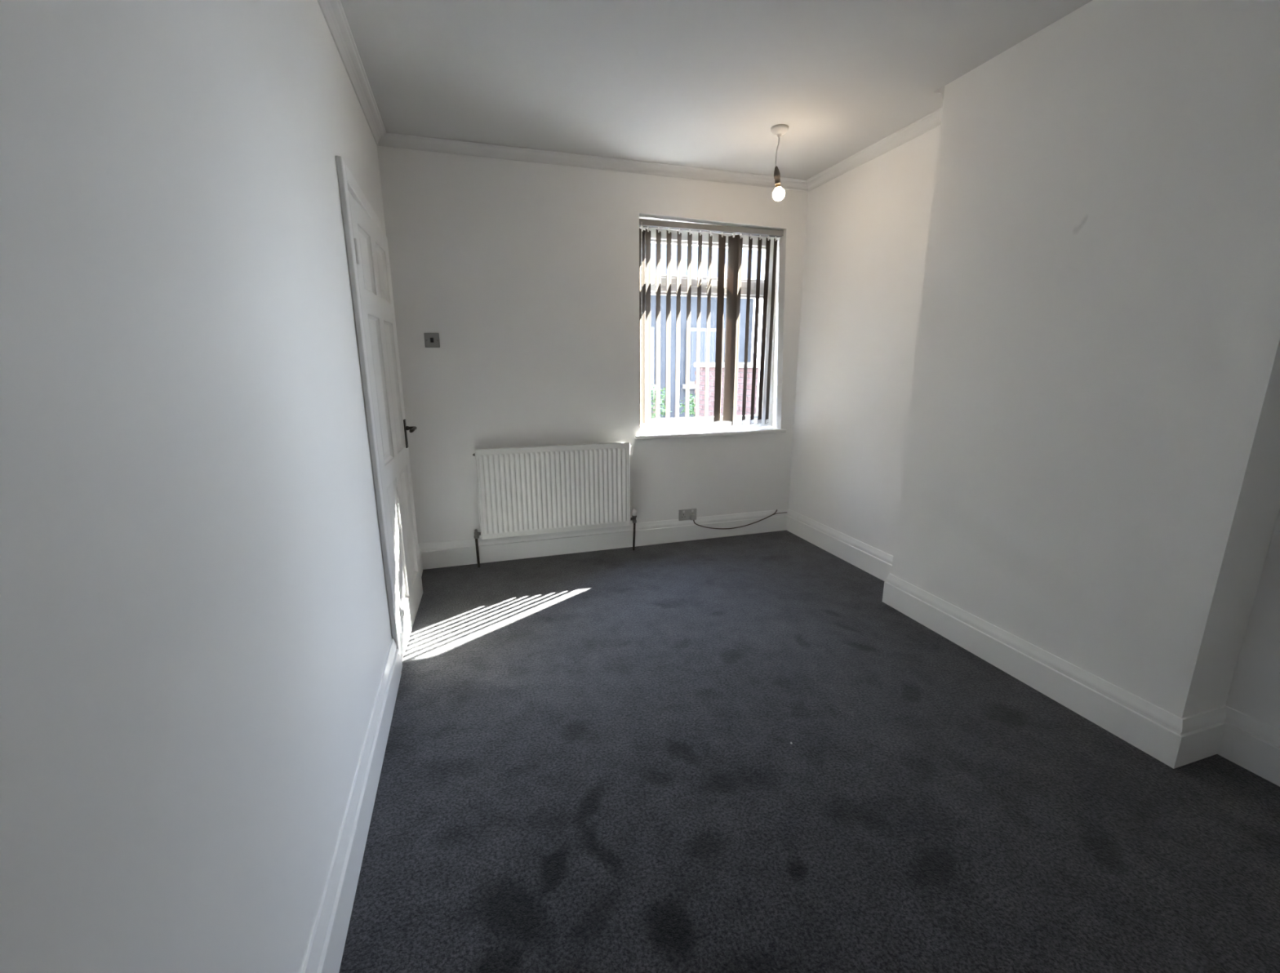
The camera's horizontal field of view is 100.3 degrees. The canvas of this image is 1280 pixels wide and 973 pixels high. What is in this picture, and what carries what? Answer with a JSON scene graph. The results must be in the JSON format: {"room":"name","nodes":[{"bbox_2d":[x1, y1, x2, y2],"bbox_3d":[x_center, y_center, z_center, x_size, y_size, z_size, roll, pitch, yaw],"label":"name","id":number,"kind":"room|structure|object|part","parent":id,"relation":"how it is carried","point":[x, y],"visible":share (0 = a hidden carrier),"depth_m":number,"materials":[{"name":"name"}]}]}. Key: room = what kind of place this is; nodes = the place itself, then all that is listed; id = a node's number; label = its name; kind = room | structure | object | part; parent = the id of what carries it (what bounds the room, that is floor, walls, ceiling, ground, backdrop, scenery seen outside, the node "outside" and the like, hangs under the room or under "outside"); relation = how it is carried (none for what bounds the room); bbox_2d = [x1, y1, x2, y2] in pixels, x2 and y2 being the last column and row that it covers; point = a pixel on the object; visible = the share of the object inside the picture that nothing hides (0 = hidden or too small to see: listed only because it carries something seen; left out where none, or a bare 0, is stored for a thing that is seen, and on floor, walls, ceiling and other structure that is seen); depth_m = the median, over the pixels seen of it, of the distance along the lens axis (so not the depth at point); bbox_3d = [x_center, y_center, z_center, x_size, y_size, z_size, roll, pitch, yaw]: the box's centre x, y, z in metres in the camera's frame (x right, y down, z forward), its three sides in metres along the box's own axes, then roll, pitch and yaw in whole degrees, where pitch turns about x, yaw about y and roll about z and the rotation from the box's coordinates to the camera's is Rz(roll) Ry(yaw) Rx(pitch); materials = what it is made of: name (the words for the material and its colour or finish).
{"room":"empty living room","nodes":[
{"label":"empty living room","id":0,"kind":"room"},
{"bbox_2d":[0,0,391,972],"bbox_3d":[-0.912,-0.240,1.371,0.120,2.621,4.060,-4,14,-17],"label":"wall","id":1,"kind":"structure","parent":0,"point":[196,634],"depth_m":0.73,"materials":[{"name":"white paint"}]},
{"bbox_2d":[316,0,386,146],"bbox_3d":[-0.830,-1.500,1.107,0.060,0.057,4.060,-4,14,-17],"label":"trim","id":2,"kind":"structure","parent":1,"relation":"attached to","point":[332,11],"depth_m":2.21,"materials":[{"name":"white paint"}]},
{"bbox_2d":[302,638,401,972],"bbox_3d":[-0.646,1.037,1.053,0.021,0.174,2.760,-4,14,-17],"label":"baseboard","id":3,"kind":"structure","parent":1,"relation":"attached to","point":[327,942],"depth_m":1.41,"materials":[{"name":"white wood"}]},
{"bbox_2d":[335,155,402,671],"bbox_3d":[-1.208,-0.273,2.559,0.020,2.050,0.940,-4,14,-17],"label":"door frame","id":4,"kind":"structure","parent":1,"relation":"attached to","point":[346,181],"depth_m":2.10,"materials":[{"name":"white wood"}]},
{"bbox_2d":[417,544,422,576],"bbox_3d":[-1.401,0.501,3.375,0.021,0.174,0.360,-4,14,-17],"label":"baseboard","id":5,"kind":"structure","parent":1,"relation":"attached to","point":[420,552],"depth_m":3.47,"materials":[{"name":"white wood"}]},
{"bbox_3d":[-1.274,-0.238,2.546,0.120,1.988,0.816,-4,14,-17],"label":"lining","id":6,"kind":"object","parent":1,"relation":"attached to","visible":0},
{"bbox_2d":[348,192,422,660],"bbox_3d":[-1.169,-0.236,2.575,0.100,1.946,0.776,-4,13,-14],"label":"door","id":7,"kind":"structure","parent":6,"relation":"attached to","point":[371,244],"depth_m":2.51,"materials":[{"name":"white paint"}]},
{"bbox_3d":[-1.161,-0.944,2.241,0.035,0.244,0.230,-4,13,-14],"label":"panel","id":8,"kind":"part","parent":7,"relation":"part of","materials":[{"name":"white paint"}]},
{"bbox_3d":[-1.159,-0.421,2.362,0.035,0.633,0.230,-4,13,-14],"label":"panel","id":9,"kind":"part","parent":7,"relation":"part of","materials":[{"name":"white paint"}]},
{"bbox_3d":[-1.247,-1.017,2.557,0.035,0.244,0.230,-4,13,-14],"label":"panel","id":10,"kind":"part","parent":7,"relation":"part of","materials":[{"name":"white paint"}]},
{"bbox_3d":[-1.246,-0.494,2.678,0.035,0.633,0.230,-4,13,-14],"label":"panel","id":11,"kind":"part","parent":7,"relation":"part of","materials":[{"name":"white paint"}]},
{"bbox_3d":[-1.157,0.281,2.525,0.035,0.615,0.230,-4,13,-14],"label":"panel","id":12,"kind":"part","parent":7,"relation":"part of","materials":[{"name":"white paint"}]},
{"bbox_3d":[-1.264,-0.285,2.886,0.007,0.154,0.040,-4,13,-14],"label":"handle","id":13,"kind":"part","parent":7,"relation":"part of","materials":[{"name":"brown metal"}]},
{"bbox_3d":[-1.244,0.208,2.841,0.035,0.615,0.230,-4,13,-14],"label":"panel","id":14,"kind":"part","parent":7,"relation":"part of","materials":[{"name":"white paint"}]},
{"bbox_3d":[-1.219,-0.303,2.835,0.059,0.022,0.134,-4,13,-14],"label":"lever","id":15,"kind":"part","parent":7,"relation":"part of","materials":[{"name":"brown metal"}]},
{"bbox_2d":[377,146,808,543],"bbox_3d":[-0.150,-0.802,3.783,3.070,2.621,0.200,-4,14,-17],"label":"wall","id":16,"kind":"structure","parent":0,"point":[526,274],"depth_m":3.47,"materials":[{"name":"white paint"}]},
{"bbox_2d":[423,333,439,347],"bbox_3d":[-1.276,-0.897,3.280,0.086,0.086,0.013,-4,14,-17],"label":"light switch","id":17,"kind":"object","parent":16,"relation":"attached to","point":[431,340],"visible":1,"depth_m":3.28,"materials":[{"name":"silver metal"}]},
{"bbox_2d":[472,442,637,567],"bbox_3d":[-0.569,0.110,3.686,1.130,0.800,0.117,-4,14,-17],"label":"radiator","id":18,"kind":"object","parent":16,"relation":"attached to","point":[549,489],"visible":1,"depth_m":3.60,"materials":[{"name":"white metal"}]},
{"bbox_3d":[-1.054,0.055,3.483,0.005,0.592,0.054,-4,14,-17],"label":"panel","id":19,"kind":"part","parent":18,"relation":"part of","materials":[{"name":"white metal"}]},
{"bbox_3d":[-0.079,-0.017,3.783,0.005,0.592,0.054,-4,14,-17],"label":"panel","id":20,"kind":"part","parent":18,"relation":"part of","materials":[{"name":"white metal"}]},
{"bbox_2d":[377,132,808,191],"bbox_3d":[-0.127,-2.026,3.368,2.803,0.057,0.060,-4,14,-17],"label":"trim","id":21,"kind":"structure","parent":16,"relation":"attached to","point":[388,140],"depth_m":3.29,"materials":[{"name":"white paint"}]},
{"bbox_2d":[417,508,788,569],"bbox_3d":[-0.126,0.366,3.941,2.803,0.174,0.021,-4,14,-17],"label":"baseboard","id":22,"kind":"structure","parent":16,"relation":"attached to","point":[460,552],"depth_m":3.87,"materials":[{"name":"white wood"}]},
{"bbox_2d":[678,508,696,520],"bbox_3d":[0.364,0.214,4.069,0.146,0.086,0.014,-4,14,-17],"label":"wall socket","id":23,"kind":"object","parent":16,"relation":"attached to","point":[683,514],"visible":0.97,"depth_m":4.06,"materials":[{"name":"grey metal"}]},
{"bbox_2d":[680,513,686,519],"bbox_3d":[0.331,0.228,4.058,0.054,0.050,0.001,-4,14,-17],"label":"outlet","id":24,"kind":"object","parent":23,"relation":"attached to","point":[682,516],"depth_m":4.06,"materials":[{"name":"grey plastic"}]},
{"bbox_2d":[639,227,775,431],"bbox_3d":[0.500,-1.153,3.967,1.183,1.450,0.100,-4,14,-17],"label":"window","id":25,"kind":"structure","parent":16,"relation":"in","point":[653,231],"depth_m":3.98,"materials":[{"name":"white plastic"}]},
{"bbox_2d":[639,218,783,429],"bbox_3d":[0.507,-1.134,3.872,1.095,1.396,0.090,-4,14,-17],"label":"vertical blind","id":26,"kind":"object","parent":25,"relation":"attached to","point":[733,281],"visible":0.99,"depth_m":3.86,"materials":[{"name":"grey fabric"}]},
{"bbox_3d":[0.012,-1.170,3.667,0.003,1.190,0.005,2,13,9],"label":"pull cord","id":27,"kind":"part","parent":26,"relation":"part of","materials":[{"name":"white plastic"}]},
{"bbox_3d":[0.472,-0.463,4.028,1.012,0.019,0.067,-4,14,-17],"label":"chain","id":28,"kind":"part","parent":26,"relation":"part of","materials":[{"name":"white plastic"}]},
{"bbox_3d":[0.528,-0.467,4.042,1.012,0.019,0.067,-4,14,-17],"label":"chain","id":29,"kind":"part","parent":26,"relation":"part of","materials":[{"name":"white plastic"}]},
{"bbox_2d":[635,426,786,439],"bbox_3d":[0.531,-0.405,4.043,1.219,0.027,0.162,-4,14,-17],"label":"window sill","id":30,"kind":"structure","parent":16,"relation":"attached to","point":[653,435],"depth_m":3.99,"materials":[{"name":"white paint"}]},
{"bbox_2d":[689,509,786,528],"bbox_3d":[0.784,0.254,4.197,0.847,0.150,0.030,-4,14,-18],"label":"power cable","id":31,"kind":"object","parent":16,"relation":"attached to","point":[692,517],"visible":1,"depth_m":4.16,"materials":[{"name":"grey plastic"}]},
{"bbox_2d":[340,0,1092,180],"bbox_3d":[0.550,-1.682,1.503,3.250,0.120,4.340,-4,14,-17],"label":"ceiling","id":32,"kind":"structure","parent":0,"point":[705,84],"depth_m":2.31,"materials":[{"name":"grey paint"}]},
{"bbox_2d":[770,124,788,200],"bbox_3d":[0.758,-1.769,2.939,0.095,0.360,0.094,-4,14,-17],"label":"pendant light","id":33,"kind":"object","parent":32,"relation":"hanging from","point":[778,194],"visible":1,"depth_m":2.94,"materials":[{"name":"white plastic"}]},
{"bbox_3d":[0.752,-1.822,2.925,0.020,0.170,0.007,-4,14,-17],"label":"cord","id":34,"kind":"part","parent":33,"relation":"part of","materials":[{"name":"white plastic"}]},
{"bbox_3d":[0.772,-1.627,2.977,0.067,0.067,0.067,-14,16,-14],"label":"bulb","id":35,"kind":"part","parent":33,"relation":"part of","materials":[{"name":"white glass"}]},
{"bbox_2d":[338,530,1279,972],"bbox_3d":[0.487,0.886,2.087,2.850,0.003,4.060,-4,14,-17],"label":"floor","id":36,"kind":"structure","parent":0,"point":[590,764],"depth_m":1.67,"materials":[{"name":"grey carpet"}]},
{"bbox_2d":[788,125,940,555],"bbox_3d":[1.481,-0.736,3.481,0.147,2.621,1.374,-4,14,-17],"label":"wall","id":37,"kind":"structure","parent":0,"point":[867,227],"depth_m":3.42,"materials":[{"name":"white paint"}]},
{"bbox_2d":[786,508,893,582],"bbox_3d":[1.404,0.413,3.721,0.021,0.174,1.374,-4,14,-17],"label":"baseboard","id":38,"kind":"structure","parent":37,"relation":"attached to","point":[877,562],"depth_m":3.70,"materials":[{"name":"white wood"}]},
{"bbox_2d":[806,106,942,191],"bbox_3d":[1.379,-1.981,3.160,0.060,0.057,1.374,-4,14,-17],"label":"trim","id":39,"kind":"structure","parent":37,"relation":"attached to","point":[931,121],"depth_m":3.11,"materials":[{"name":"white paint"}]},
{"bbox_2d":[891,0,1279,718],"bbox_3d":[1.781,-0.440,2.200,0.369,2.621,1.313,-4,14,-17],"label":"wall","id":40,"kind":"structure","parent":0,"point":[1091,472],"depth_m":1.90,"materials":[{"name":"white paint"}]},
{"bbox_2d":[934,85,945,99],"bbox_3d":[1.500,-1.835,2.526,0.222,0.057,0.060,-4,14,-17],"label":"trim","id":41,"kind":"structure","parent":40,"relation":"attached to","point":[941,91],"depth_m":2.48,"materials":[{"name":"white paint"}]},
{"bbox_2d":[882,573,1182,768],"bbox_3d":[1.598,0.717,2.408,0.021,0.174,1.355,-4,14,-17],"label":"baseboard","id":42,"kind":"structure","parent":40,"relation":"attached to","point":[1150,728],"depth_m":2.17,"materials":[{"name":"white wood"}]},
{"bbox_2d":[1173,705,1226,768],"bbox_3d":[1.909,0.852,1.822,0.250,0.174,0.021,-4,14,-17],"label":"baseboard","id":43,"kind":"structure","parent":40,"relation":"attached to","point":[1202,733],"depth_m":1.81,"materials":[{"name":"white wood"}]},
{"bbox_2d":[1225,509,1279,729],"bbox_3d":[2.296,-0.160,0.987,0.140,2.621,1.373,-4,14,-17],"label":"wall","id":44,"kind":"structure","parent":0,"point":[1254,691],"depth_m":1.75,"materials":[{"name":"white paint"}]},
{"bbox_2d":[1217,705,1279,786],"bbox_3d":[2.222,0.989,1.228,0.021,0.174,1.373,-4,14,-17],"label":"baseboard","id":45,"kind":"structure","parent":44,"relation":"attached to","point":[1250,743],"depth_m":1.78,"materials":[{"name":"white wood"}]},
{"label":"outside","id":46,"kind":"structure","parent":0,"visible":0},
{"bbox_3d":[-2.224,-2.740,18.850,24.000,0.100,29.725,-4,14,-17],"label":"ground","id":47,"kind":"structure","parent":46,"visible":0},
{"bbox_2d":[650,383,671,418],"bbox_3d":[0.216,-1.277,9.707,0.717,1.168,0.709,-4,14,-17],"label":"potted shrub","id":48,"kind":"object","parent":47,"relation":"on","point":[653,395],"visible":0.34,"depth_m":9.63,"materials":[{"name":"green plant"}]},
{"bbox_3d":[0.250,-1.354,9.688,0.180,0.810,0.336,12,18,42],"label":"stem","id":49,"kind":"part","parent":48,"relation":"part of","materials":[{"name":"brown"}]},
{"bbox_2d":[679,393,695,417],"bbox_3d":[1.085,-1.315,10.312,0.622,0.964,0.633,11,17,40],"label":"potted shrub","id":50,"kind":"object","parent":47,"relation":"on","point":[691,400],"visible":0.18,"depth_m":10.20,"materials":[{"name":"green plant"}]},
{"bbox_2d":[650,243,764,417],"bbox_3d":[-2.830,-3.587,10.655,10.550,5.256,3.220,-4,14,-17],"label":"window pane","id":51,"kind":"object","parent":47,"relation":"on","point":[653,246],"visible":0.06,"depth_m":10.62,"materials":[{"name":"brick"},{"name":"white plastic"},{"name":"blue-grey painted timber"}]},
{"bbox_3d":[1.325,-2.046,10.903,0.920,0.080,0.150,-4,14,-17],"label":"window sill","id":52,"kind":"part","parent":51,"relation":"part of","materials":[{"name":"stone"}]},
{"bbox_3d":[1.327,-2.617,10.758,0.660,0.960,0.014,-4,14,-17],"label":"pane","id":53,"kind":"part","parent":51,"relation":"part of","materials":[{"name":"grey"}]},
{"bbox_2d":[693,362,758,417],"bbox_3d":[1.588,-0.862,7.101,0.280,1.530,3.940,-4,14,-17],"label":"wall","id":54,"kind":"structure","parent":47,"relation":"on","point":[702,365],"depth_m":7.84,"materials":[{"name":"red"}]}
]}

